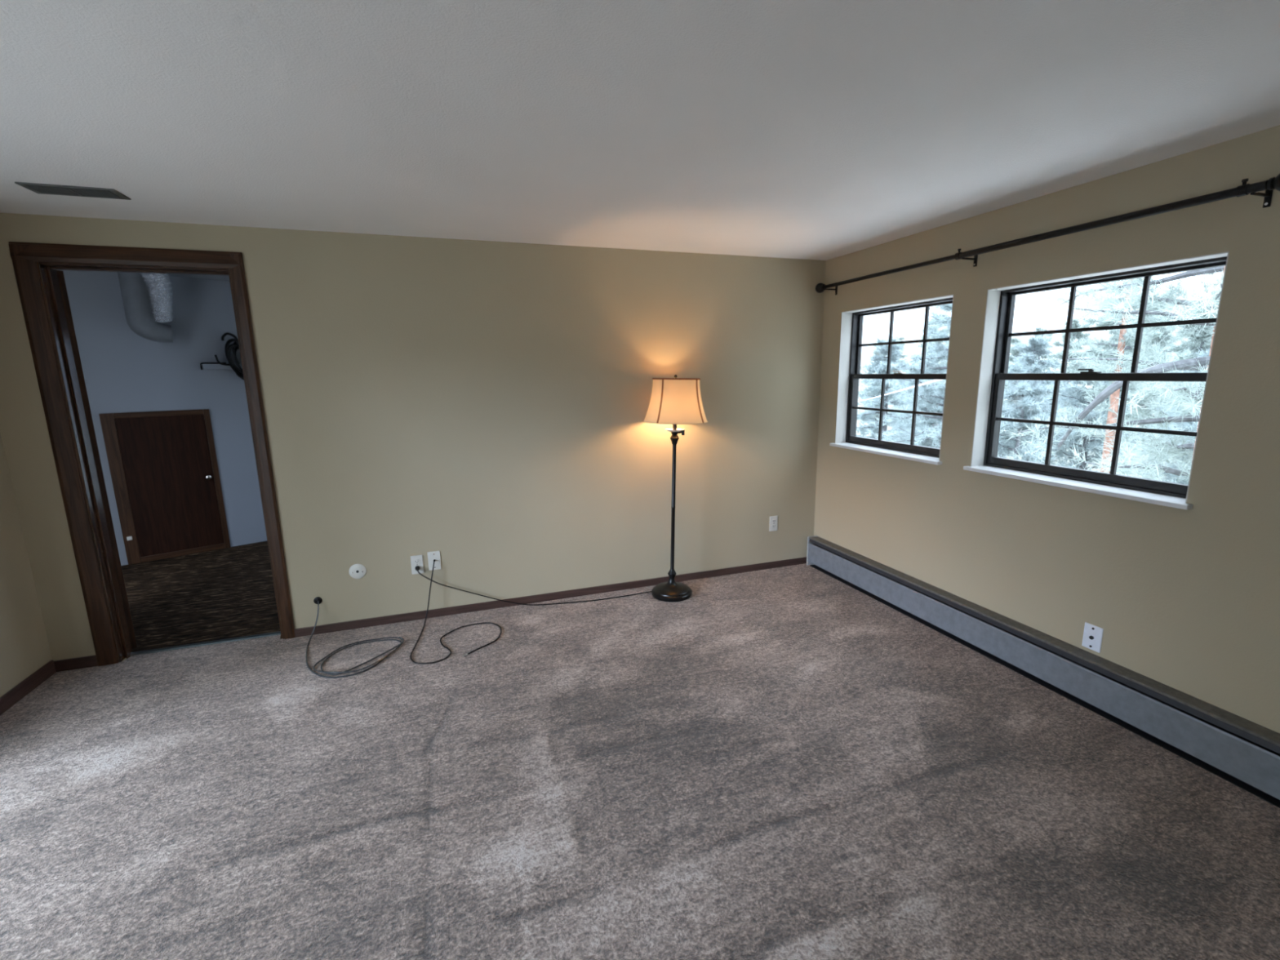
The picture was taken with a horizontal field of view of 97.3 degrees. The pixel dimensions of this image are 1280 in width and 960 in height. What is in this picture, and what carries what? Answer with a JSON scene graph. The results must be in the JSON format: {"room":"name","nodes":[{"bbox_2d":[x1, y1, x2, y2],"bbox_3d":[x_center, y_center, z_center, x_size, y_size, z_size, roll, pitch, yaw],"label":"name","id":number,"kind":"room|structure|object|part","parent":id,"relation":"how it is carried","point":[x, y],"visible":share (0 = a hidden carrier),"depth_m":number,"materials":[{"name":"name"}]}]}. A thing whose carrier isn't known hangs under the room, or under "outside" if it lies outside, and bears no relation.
{"room":"empty living room","nodes":[
{"label":"empty living room","id":0,"kind":"room"},
{"bbox_2d":[0,433,52,697],"bbox_3d":[-2.243,0.425,0.201,0.150,2.360,5.400,-5,11,-19],"label":"wall","id":1,"kind":"structure","parent":0,"point":[24,648],"depth_m":2.71,"materials":[{"name":"paint"}]},
{"bbox_2d":[0,660,56,715],"bbox_3d":[-2.894,1.038,2.522,0.012,0.075,0.848,-5,11,-19],"label":"baseboard","id":2,"kind":"structure","parent":1,"relation":"attached to","point":[15,695],"depth_m":2.72,"materials":[{"name":"brown wood"}]},
{"bbox_2d":[61,270,266,565],"bbox_3d":[-3.586,-0.560,4.987,2.350,2.500,0.100,-10,14,-40],"label":"wall","id":3,"kind":"structure","parent":0,"point":[124,371],"depth_m":4.64,"materials":[{"name":"white paint"}]},
{"bbox_2d":[98,408,231,564],"bbox_3d":[-3.920,0.046,4.697,0.686,1.230,0.058,-10,14,-40],"label":"door","id":4,"kind":"structure","parent":3,"relation":"in","point":[163,464],"depth_m":4.69,"materials":[{"name":"brown wood"}]},
{"bbox_3d":[-4.162,0.084,4.519,0.082,1.230,0.020,-10,14,-40],"label":"casing","id":5,"kind":"part","parent":4,"relation":"part of","materials":[{"name":"brown wood"}]},
{"bbox_3d":[-3.926,-0.543,4.612,0.562,0.042,0.020,-10,14,-40],"label":"head casing","id":6,"kind":"part","parent":4,"relation":"part of","materials":[{"name":"brown wood"}]},
{"bbox_3d":[-3.908,0.622,4.835,0.562,0.046,0.020,-10,14,-40],"label":"casing","id":7,"kind":"part","parent":4,"relation":"part of","materials":[{"name":"brown wood"}]},
{"bbox_3d":[-3.716,-0.023,4.855,0.038,0.038,0.046,-10,14,-40],"label":"knob","id":8,"kind":"part","parent":4,"relation":"part of","materials":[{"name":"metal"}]},
{"bbox_3d":[-3.688,0.000,4.917,0.042,1.230,0.020,-10,14,-40],"label":"casing","id":9,"kind":"part","parent":4,"relation":"part of","materials":[{"name":"brown wood"}]},
{"bbox_2d":[200,362,242,369],"bbox_3d":[-3.436,-0.995,4.917,0.638,0.060,0.088,-10,14,-40],"label":"wall shelf","id":10,"kind":"object","parent":3,"relation":"attached to","point":[206,366],"visible":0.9,"depth_m":4.75,"materials":[{"name":"white paint"}]},
{"bbox_2d":[214,332,244,380],"bbox_3d":[-3.462,-1.047,4.844,0.309,0.423,0.132,-10,14,-40],"label":"coiled cable","id":11,"kind":"object","parent":3,"relation":"hanging from","point":[234,346],"visible":0.5,"depth_m":4.79,"materials":[{"name":"black rubber"}]},
{"bbox_2d":[115,271,229,280],"bbox_3d":[-3.341,-1.596,3.995,2.400,0.100,2.834,-5,11,-19],"label":"ceiling","id":12,"kind":"structure","parent":0,"point":[193,276],"depth_m":4.58,"materials":[{"name":"white paint"}]},
{"bbox_2d":[117,271,173,342],"bbox_3d":[-3.769,-1.343,4.332,0.306,0.546,0.342,-10,14,-40],"label":"flexible duct","id":13,"kind":"object","parent":12,"relation":"attached to","point":[147,297],"visible":0.96,"depth_m":4.29,"materials":[{"name":"silver metal"}]},
{"bbox_2d":[0,212,826,662],"bbox_3d":[-0.872,-0.321,3.517,4.975,2.540,0.115,-5,11,-19],"label":"wall","id":14,"kind":"structure","parent":0,"point":[483,405],"depth_m":3.43,"materials":[{"name":"paint"}]},
{"bbox_2d":[53,654,97,671],"bbox_3d":[-2.953,0.963,2.950,0.187,0.065,0.012,-5,11,-19],"label":"baseboard","id":15,"kind":"structure","parent":14,"relation":"attached to","point":[89,661],"depth_m":2.94,"materials":[{"name":"brown wood"}]},
{"bbox_2d":[56,270,137,648],"bbox_3d":[-3.115,-0.086,3.189,0.747,2.005,0.110,7,13,35],"label":"door","id":16,"kind":"structure","parent":14,"relation":"in","point":[60,273],"depth_m":2.94,"materials":[{"name":"brown wood"}]},
{"bbox_2d":[8,241,295,666],"bbox_3d":[-2.469,-0.099,2.985,0.914,2.119,0.137,-5,11,-19],"label":"trim","id":17,"kind":"structure","parent":14,"relation":"attached to","point":[35,264],"depth_m":2.83,"materials":[{"name":"brown wood"}]},
{"bbox_3d":[-2.841,-0.052,2.798,0.084,2.109,0.018,-5,11,-19],"label":"casing","id":18,"kind":"part","parent":17,"relation":"part of","materials":[{"name":"brown wood"}]},
{"bbox_3d":[-2.465,-1.088,2.739,0.914,0.084,0.018,-5,11,-19],"label":"head casing","id":19,"kind":"part","parent":17,"relation":"part of","materials":[{"name":"brown wood"}]},
{"bbox_3d":[-2.047,-0.116,3.067,0.062,2.109,0.018,-5,11,-19],"label":"casing","id":20,"kind":"part","parent":17,"relation":"part of","materials":[{"name":"brown wood"}]},
{"bbox_2d":[313,596,322,604],"bbox_3d":[-1.877,0.703,3.284,0.044,0.044,0.008,-5,11,-19],"label":"grommet","id":21,"kind":"object","parent":14,"relation":"attached to","point":[317,598],"visible":1,"depth_m":3.28,"materials":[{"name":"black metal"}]},
{"bbox_2d":[348,564,366,578],"bbox_3d":[-1.668,0.540,3.328,0.092,0.092,0.008,-5,11,-19],"label":"round cover plate","id":22,"kind":"object","parent":14,"relation":"attached to","point":[356,571],"visible":1,"depth_m":3.33,"materials":[{"name":"beige plastic"}]},
{"bbox_2d":[410,555,423,574],"bbox_3d":[-1.357,0.516,3.433,0.069,0.116,0.009,-5,11,-19],"label":"wall outlet","id":23,"kind":"object","parent":14,"relation":"attached to","point":[417,560],"visible":0.98,"depth_m":3.43,"materials":[{"name":"beige plastic"}]},
{"bbox_2d":[413,559,419,564],"bbox_3d":[-1.357,0.497,3.427,0.033,0.025,0.004,-5,11,-19],"label":"receptacle","id":24,"kind":"object","parent":23,"relation":"attached to","point":[415,561],"depth_m":3.43,"materials":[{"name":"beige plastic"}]},
{"bbox_2d":[427,551,441,570],"bbox_3d":[-1.262,0.496,3.461,0.072,0.118,0.012,-5,11,-19],"label":"cable plate","id":25,"kind":"object","parent":14,"relation":"attached to","point":[435,555],"visible":1,"depth_m":3.46,"materials":[{"name":"beige plastic"}]},
{"bbox_2d":[409,560,501,664],"bbox_3d":[-1.063,0.716,3.237,0.495,0.374,0.610,-5,11,-19],"label":"coaxial cable","id":26,"kind":"object","parent":25,"relation":"hanging from","point":[499,626],"visible":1,"depth_m":3.23,"materials":[{"name":"black rubber"}]},
{"bbox_2d":[293,556,806,637],"bbox_3d":[-0.326,0.756,3.841,3.560,0.055,0.012,-5,11,-19],"label":"baseboard","id":27,"kind":"structure","parent":14,"relation":"attached to","point":[307,631],"depth_m":3.70,"materials":[{"name":"brown wood"}]},
{"bbox_2d":[768,515,777,531],"bbox_3d":[1.003,0.327,4.233,0.069,0.116,0.009,-5,11,-19],"label":"wall outlet","id":28,"kind":"object","parent":14,"relation":"attached to","point":[773,519],"visible":1,"depth_m":4.23,"materials":[{"name":"beige plastic"}]},
{"bbox_2d":[0,541,1279,959],"bbox_3d":[-0.904,1.105,2.442,5.600,0.102,8.250,-5,11,-19],"label":"floor","id":29,"kind":"structure","parent":0,"point":[788,762],"depth_m":2.00,"materials":[{"name":"beige carpet"}]},
{"bbox_2d":[129,631,280,656],"bbox_3d":[-2.453,0.927,3.216,0.748,0.010,0.042,-5,11,-19],"label":"threshold strip","id":30,"kind":"object","parent":29,"relation":"on","point":[170,648],"visible":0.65,"depth_m":3.20,"materials":[{"name":"metal"}]},
{"bbox_2d":[306,600,404,678],"bbox_3d":[-1.638,0.848,3.036,0.582,0.209,0.439,1,11,12],"label":"cable","id":31,"kind":"object","parent":29,"relation":"on","point":[379,661],"visible":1,"depth_m":3.02,"materials":[{"name":"grey plastic"}]},
{"bbox_2d":[414,374,707,605],"bbox_3d":[-0.439,0.109,3.458,1.838,1.463,0.416,-5,11,-19],"label":"floor lamp","id":32,"kind":"object","parent":29,"relation":"on","point":[675,401],"visible":1,"depth_m":3.48,"materials":[{"name":"brown metal"}]},
{"bbox_3d":[-0.620,0.651,3.644,1.517,0.333,0.060,-4,11,-14],"label":"power cord","id":33,"kind":"part","parent":32,"relation":"part of","materials":[{"name":"black rubber"}]},
{"bbox_3d":[0.123,-0.481,3.441,0.009,0.268,0.068,8,14,39],"label":"seam trim","id":34,"kind":"part","parent":32,"relation":"part of","materials":[{"name":"brown fabric"}]},
{"bbox_2d":[672,424,676,430],"bbox_3d":[0.223,-0.359,3.607,0.034,0.092,0.034,-3,11,-19],"label":"socket","id":35,"kind":"object","parent":32,"relation":"attached to","point":[674,426],"depth_m":3.60,"materials":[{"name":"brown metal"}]},
{"bbox_3d":[0.223,-0.318,3.614,0.124,0.017,0.124,-3,11,-19],"label":"drip dish","id":36,"kind":"part","parent":32,"relation":"part of","materials":[{"name":"white glass"}]},
{"bbox_3d":[0.228,-0.507,3.581,0.406,0.267,0.406,-3,11,-19],"label":"lamp shade","id":37,"kind":"part","parent":32,"relation":"part of","materials":[{"name":"beige fabric"}]},
{"bbox_3d":[0.227,-0.375,3.605,0.412,0.006,0.412,-3,11,-19],"label":"rim trim","id":38,"kind":"part","parent":32,"relation":"part of","materials":[{"name":"beige fabric"}]},
{"bbox_3d":[0.229,-0.638,3.557,0.304,0.008,0.304,-3,11,-19],"label":"rim trim","id":39,"kind":"part","parent":32,"relation":"part of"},
{"bbox_2d":[678,429,684,435],"bbox_3d":[0.260,-0.305,3.616,0.053,0.036,0.019,0,11,6],"label":"switch","id":40,"kind":"object","parent":32,"relation":"attached to","point":[682,432],"depth_m":3.61,"materials":[{"name":"brown metal"}]},
{"bbox_3d":[0.370,-0.486,3.478,0.060,0.269,0.009,9,14,41],"label":"seam trim","id":41,"kind":"part","parent":32,"relation":"part of","materials":[{"name":"brown fabric"}]},
{"bbox_2d":[0,0,1279,260],"bbox_3d":[0.016,-1.005,0.734,4.975,0.180,5.400,-5,11,-19],"label":"ceiling","id":42,"kind":"structure","parent":0,"point":[819,130],"depth_m":1.65,"materials":[{"name":"paint"}]},
{"bbox_2d":[14,182,131,199],"bbox_3d":[-2.288,-1.169,2.286,0.310,0.009,0.136,-5,11,-19],"label":"ceiling vent","id":43,"kind":"object","parent":42,"relation":"in","point":[42,188],"visible":1,"depth_m":2.27,"materials":[{"name":"grey metal"}]},
{"bbox_2d":[859,379,942,401],"bbox_3d":[5.529,-1.976,13.655,0.017,1.426,22.393,3,11,19],"label":"overhead wire","id":44,"kind":"object","parent":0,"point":[934,380],"visible":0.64,"depth_m":6.08,"materials":[{"name":"white plastic"}]},
{"bbox_2d":[813,124,1279,733],"bbox_3d":[2.304,0.060,1.741,0.170,2.360,5.400,-5,11,-19],"label":"wall","id":45,"kind":"structure","parent":0,"point":[1188,602],"depth_m":2.36,"materials":[{"name":"paint"}]},
{"bbox_2d":[829,294,953,465],"bbox_3d":[1.611,-0.629,3.566,0.204,0.927,0.951,-5,11,-19],"label":"window","id":46,"kind":"structure","parent":45,"relation":"in","point":[851,322],"depth_m":3.77,"materials":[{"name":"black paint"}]},
{"bbox_3d":[1.582,-0.180,3.639,0.128,0.019,0.951,-5,11,-19],"label":"sill","id":47,"kind":"part","parent":46,"relation":"part of","materials":[{"name":"white stone"}]},
{"bbox_3d":[1.654,-0.442,3.620,0.028,0.473,0.883,-5,11,-19],"label":"sash rail","id":48,"kind":"part","parent":46,"relation":"part of","materials":[{"name":"brown metal"}]},
{"bbox_3d":[1.682,-0.860,3.552,0.028,0.438,0.883,-5,11,-19],"label":"sash rail","id":49,"kind":"part","parent":46,"relation":"part of","materials":[{"name":"brown metal"}]},
{"bbox_2d":[806,535,1279,808],"bbox_3d":[2.072,0.933,2.229,0.088,0.229,4.558,-5,11,-19],"label":"baseboard heater","id":50,"kind":"object","parent":45,"relation":"attached to","point":[1244,753],"visible":1,"depth_m":2.46,"materials":[{"name":"grey metal"}]},
{"bbox_2d":[815,173,1279,294],"bbox_3d":[1.674,-1.137,2.870,0.116,0.088,2.421,-5,11,-19],"label":"curtain rod","id":51,"kind":"object","parent":45,"relation":"attached to","point":[1273,183],"visible":1,"depth_m":2.24,"materials":[{"name":"black metal"}]},
{"bbox_2d":[1081,622,1103,653],"bbox_3d":[2.002,0.698,2.498,0.012,0.114,0.075,-5,11,-19],"label":"jack plate","id":52,"kind":"object","parent":45,"relation":"attached to","point":[1092,634],"visible":1,"depth_m":2.49,"materials":[{"name":"white plastic"}]},
{"bbox_2d":[963,251,1229,510],"bbox_3d":[1.982,-0.433,2.516,0.204,0.925,0.977,-5,11,-19],"label":"window","id":53,"kind":"structure","parent":45,"relation":"in","point":[997,334],"depth_m":2.60,"materials":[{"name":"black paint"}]},
{"bbox_3d":[1.953,0.015,2.589,0.128,0.019,0.977,-5,11,-19],"label":"sill","id":54,"kind":"part","parent":53,"relation":"part of","materials":[{"name":"white paint"}]},
{"bbox_3d":[2.025,-0.247,2.570,0.028,0.473,0.909,-5,11,-19],"label":"sash rail","id":55,"kind":"part","parent":53,"relation":"part of","materials":[{"name":"brown metal"}]},
{"bbox_3d":[2.053,-0.664,2.503,0.028,0.436,0.909,-5,11,-19],"label":"sash rail","id":56,"kind":"part","parent":53,"relation":"part of","materials":[{"name":"brown metal"}]},
{"label":"outside","id":57,"kind":"structure","parent":0,"visible":0},
{"bbox_2d":[856,357,1187,481],"bbox_3d":[10.600,-2.563,23.249,90.000,8.155,90.000,-5,11,-19],"label":"ground","id":58,"kind":"structure","parent":57,"point":[862,372],"depth_m":20.46,"materials":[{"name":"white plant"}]},
{"bbox_2d":[857,342,903,423],"bbox_3d":[12.822,-5.046,30.075,3.353,4.703,3.834,7,13,35],"label":"pine tree","id":59,"kind":"object","parent":58,"relation":"on","point":[873,351],"visible":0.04,"depth_m":30.03,"materials":[{"name":"grey plant"}]},
{"bbox_2d":[856,335,919,440],"bbox_3d":[8.735,-2.295,19.123,4.230,5.248,3.641,0,11,7],"label":"pine tree","id":60,"kind":"object","parent":58,"relation":"on","point":[878,367],"visible":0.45,"depth_m":19.13,"materials":[{"name":"grey plant"}]},
{"bbox_2d":[870,335,908,391],"bbox_3d":[17.038,-7.309,37.520,3.718,4.561,3.252,-6,12,-25],"label":"pine tree","id":61,"kind":"object","parent":58,"relation":"on","point":[900,338],"visible":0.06,"depth_m":36.91,"materials":[{"name":"grey plant"}]},
{"bbox_2d":[862,344,946,445],"bbox_3d":[8.084,-1.567,16.798,3.956,4.907,3.404,4,12,24],"label":"pine tree","id":62,"kind":"object","parent":58,"relation":"on","point":[915,357],"visible":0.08,"depth_m":16.32,"materials":[{"name":"grey plant"}]},
{"bbox_2d":[882,386,943,448],"bbox_3d":[7.706,-0.806,15.424,2.866,4.131,3.330,-6,12,-26],"label":"pine tree","id":63,"kind":"object","parent":58,"relation":"on","point":[925,408],"visible":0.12,"depth_m":14.84,"materials":[{"name":"grey plant"}]},
{"bbox_2d":[875,318,950,426],"bbox_3d":[13.279,-4.636,25.951,3.919,5.496,4.480,-1,11,-1],"label":"pine tree","id":64,"kind":"object","parent":58,"relation":"on","point":[935,324],"visible":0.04,"depth_m":25.36,"materials":[{"name":"grey plant"}]},
{"bbox_2d":[933,341,948,419],"bbox_3d":[12.775,-3.752,22.950,3.694,5.181,4.224,-7,12,-30],"label":"pine tree","id":65,"kind":"object","parent":58,"relation":"on","point":[940,362],"visible":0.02,"depth_m":22.66,"materials":[{"name":"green plant"}]},
{"bbox_2d":[866,303,1018,448],"bbox_3d":[7.384,-1.382,13.342,3.764,6.100,3.215,-9,13,-35],"label":"pine tree","id":66,"kind":"object","parent":58,"relation":"on","point":[942,352],"visible":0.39,"depth_m":13.41,"materials":[{"name":"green plant"}]},
{"bbox_2d":[997,336,1063,457],"bbox_3d":[12.885,-2.751,19.723,3.227,4.526,3.690,-6,12,-25],"label":"pine tree","id":67,"kind":"object","parent":58,"relation":"on","point":[1015,340],"visible":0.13,"depth_m":19.20,"materials":[{"name":"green plant"}]},
{"bbox_2d":[997,371,1076,467],"bbox_3d":[7.690,-0.224,12.148,3.413,4.234,2.938,-6,12,-23],"label":"pine tree","id":68,"kind":"object","parent":58,"relation":"on","point":[1022,388],"visible":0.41,"depth_m":11.69,"materials":[{"name":"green plant"}]},
{"bbox_2d":[1027,325,1057,395],"bbox_3d":[20.177,-5.737,28.730,2.926,4.104,3.346,-1,11,-2],"label":"pine tree","id":69,"kind":"object","parent":58,"relation":"on","point":[1039,329],"visible":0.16,"depth_m":28.27,"materials":[{"name":"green plant"}]},
{"bbox_2d":[997,333,1093,464],"bbox_3d":[12.336,-2.183,17.400,3.202,4.616,3.721,9,15,42],"label":"pine tree","id":70,"kind":"object","parent":58,"relation":"on","point":[1039,343],"visible":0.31,"depth_m":16.88,"materials":[{"name":"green plant"}]},
{"bbox_2d":[1041,317,1106,422],"bbox_3d":[17.079,-4.150,22.592,3.791,4.650,3.316,4,12,24],"label":"pine tree","id":71,"kind":"object","parent":58,"relation":"on","point":[1074,335],"visible":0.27,"depth_m":22.28,"materials":[{"name":"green plant"}]},
{"bbox_2d":[1008,349,1150,471],"bbox_3d":[11.742,-1.455,15.261,3.356,4.162,2.888,1,11,12],"label":"pine tree","id":72,"kind":"object","parent":58,"relation":"on","point":[1073,399],"visible":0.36,"depth_m":14.97,"materials":[{"name":"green plant"}]},
{"bbox_2d":[1054,323,1161,454],"bbox_3d":[15.051,-2.705,17.948,3.624,4.446,3.170,1,11,9],"label":"pine tree","id":73,"kind":"object","parent":58,"relation":"on","point":[1135,415],"visible":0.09,"depth_m":17.62,"materials":[{"name":"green plant"}]},
{"bbox_2d":[1000,266,1225,484],"bbox_3d":[5.840,-0.972,5.745,4.070,8.544,3.648,2,11,15],"label":"pine tree","id":74,"kind":"object","parent":58,"relation":"on","point":[1183,393],"visible":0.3,"depth_m":6.06,"materials":[{"name":"green plant"}]},
{"bbox_2d":[1056,277,1199,473],"bbox_3d":[10.993,-2.356,12.796,2.544,7.107,2.500,-8,13,-33],"label":"pine tree","id":75,"kind":"object","parent":58,"relation":"on","point":[1122,338],"visible":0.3,"depth_m":12.83,"materials":[{"name":"green plant"}]},
{"bbox_2d":[1118,325,1184,433],"bbox_3d":[18.036,-3.452,19.759,3.369,4.133,2.947,4,12,24],"label":"pine tree","id":76,"kind":"object","parent":58,"relation":"on","point":[1167,339],"visible":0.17,"depth_m":19.40,"materials":[{"name":"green plant"}]},
{"bbox_2d":[1124,292,1185,405],"bbox_3d":[21.733,-5.423,24.009,3.503,4.913,4.005,9,15,42],"label":"pine tree","id":77,"kind":"object","parent":58,"relation":"on","point":[1153,308],"visible":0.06,"depth_m":23.62,"materials":[{"name":"grey plant"}]},
{"bbox_2d":[1110,325,1213,484],"bbox_3d":[10.763,-0.508,9.954,3.884,4.818,3.343,8,14,39],"label":"pine tree","id":78,"kind":"object","parent":58,"relation":"on","point":[1193,425],"visible":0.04,"depth_m":10.57,"materials":[{"name":"grey plant"}]},
{"bbox_2d":[1120,308,1215,462],"bbox_3d":[14.939,-2.295,15.056,3.470,4.867,3.967,1,11,8],"label":"pine tree","id":79,"kind":"object","parent":58,"relation":"on","point":[1199,339],"visible":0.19,"depth_m":15.02,"materials":[{"name":"grey plant"}]},
{"bbox_2d":[1151,413,1194,484],"bbox_3d":[12.659,-0.756,12.005,2.728,3.932,3.170,7,13,35],"label":"pine tree","id":80,"kind":"object","parent":58,"relation":"on","point":[1166,437],"visible":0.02,"depth_m":12.32,"materials":[{"name":"grey plant"}]},
{"bbox_2d":[1155,297,1213,414],"bbox_3d":[21.186,-4.564,21.282,3.741,4.589,3.272,1,11,10],"label":"pine tree","id":81,"kind":"object","parent":58,"relation":"on","point":[1190,344],"visible":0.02,"depth_m":21.35,"materials":[{"name":"grey plant"}]}
]}

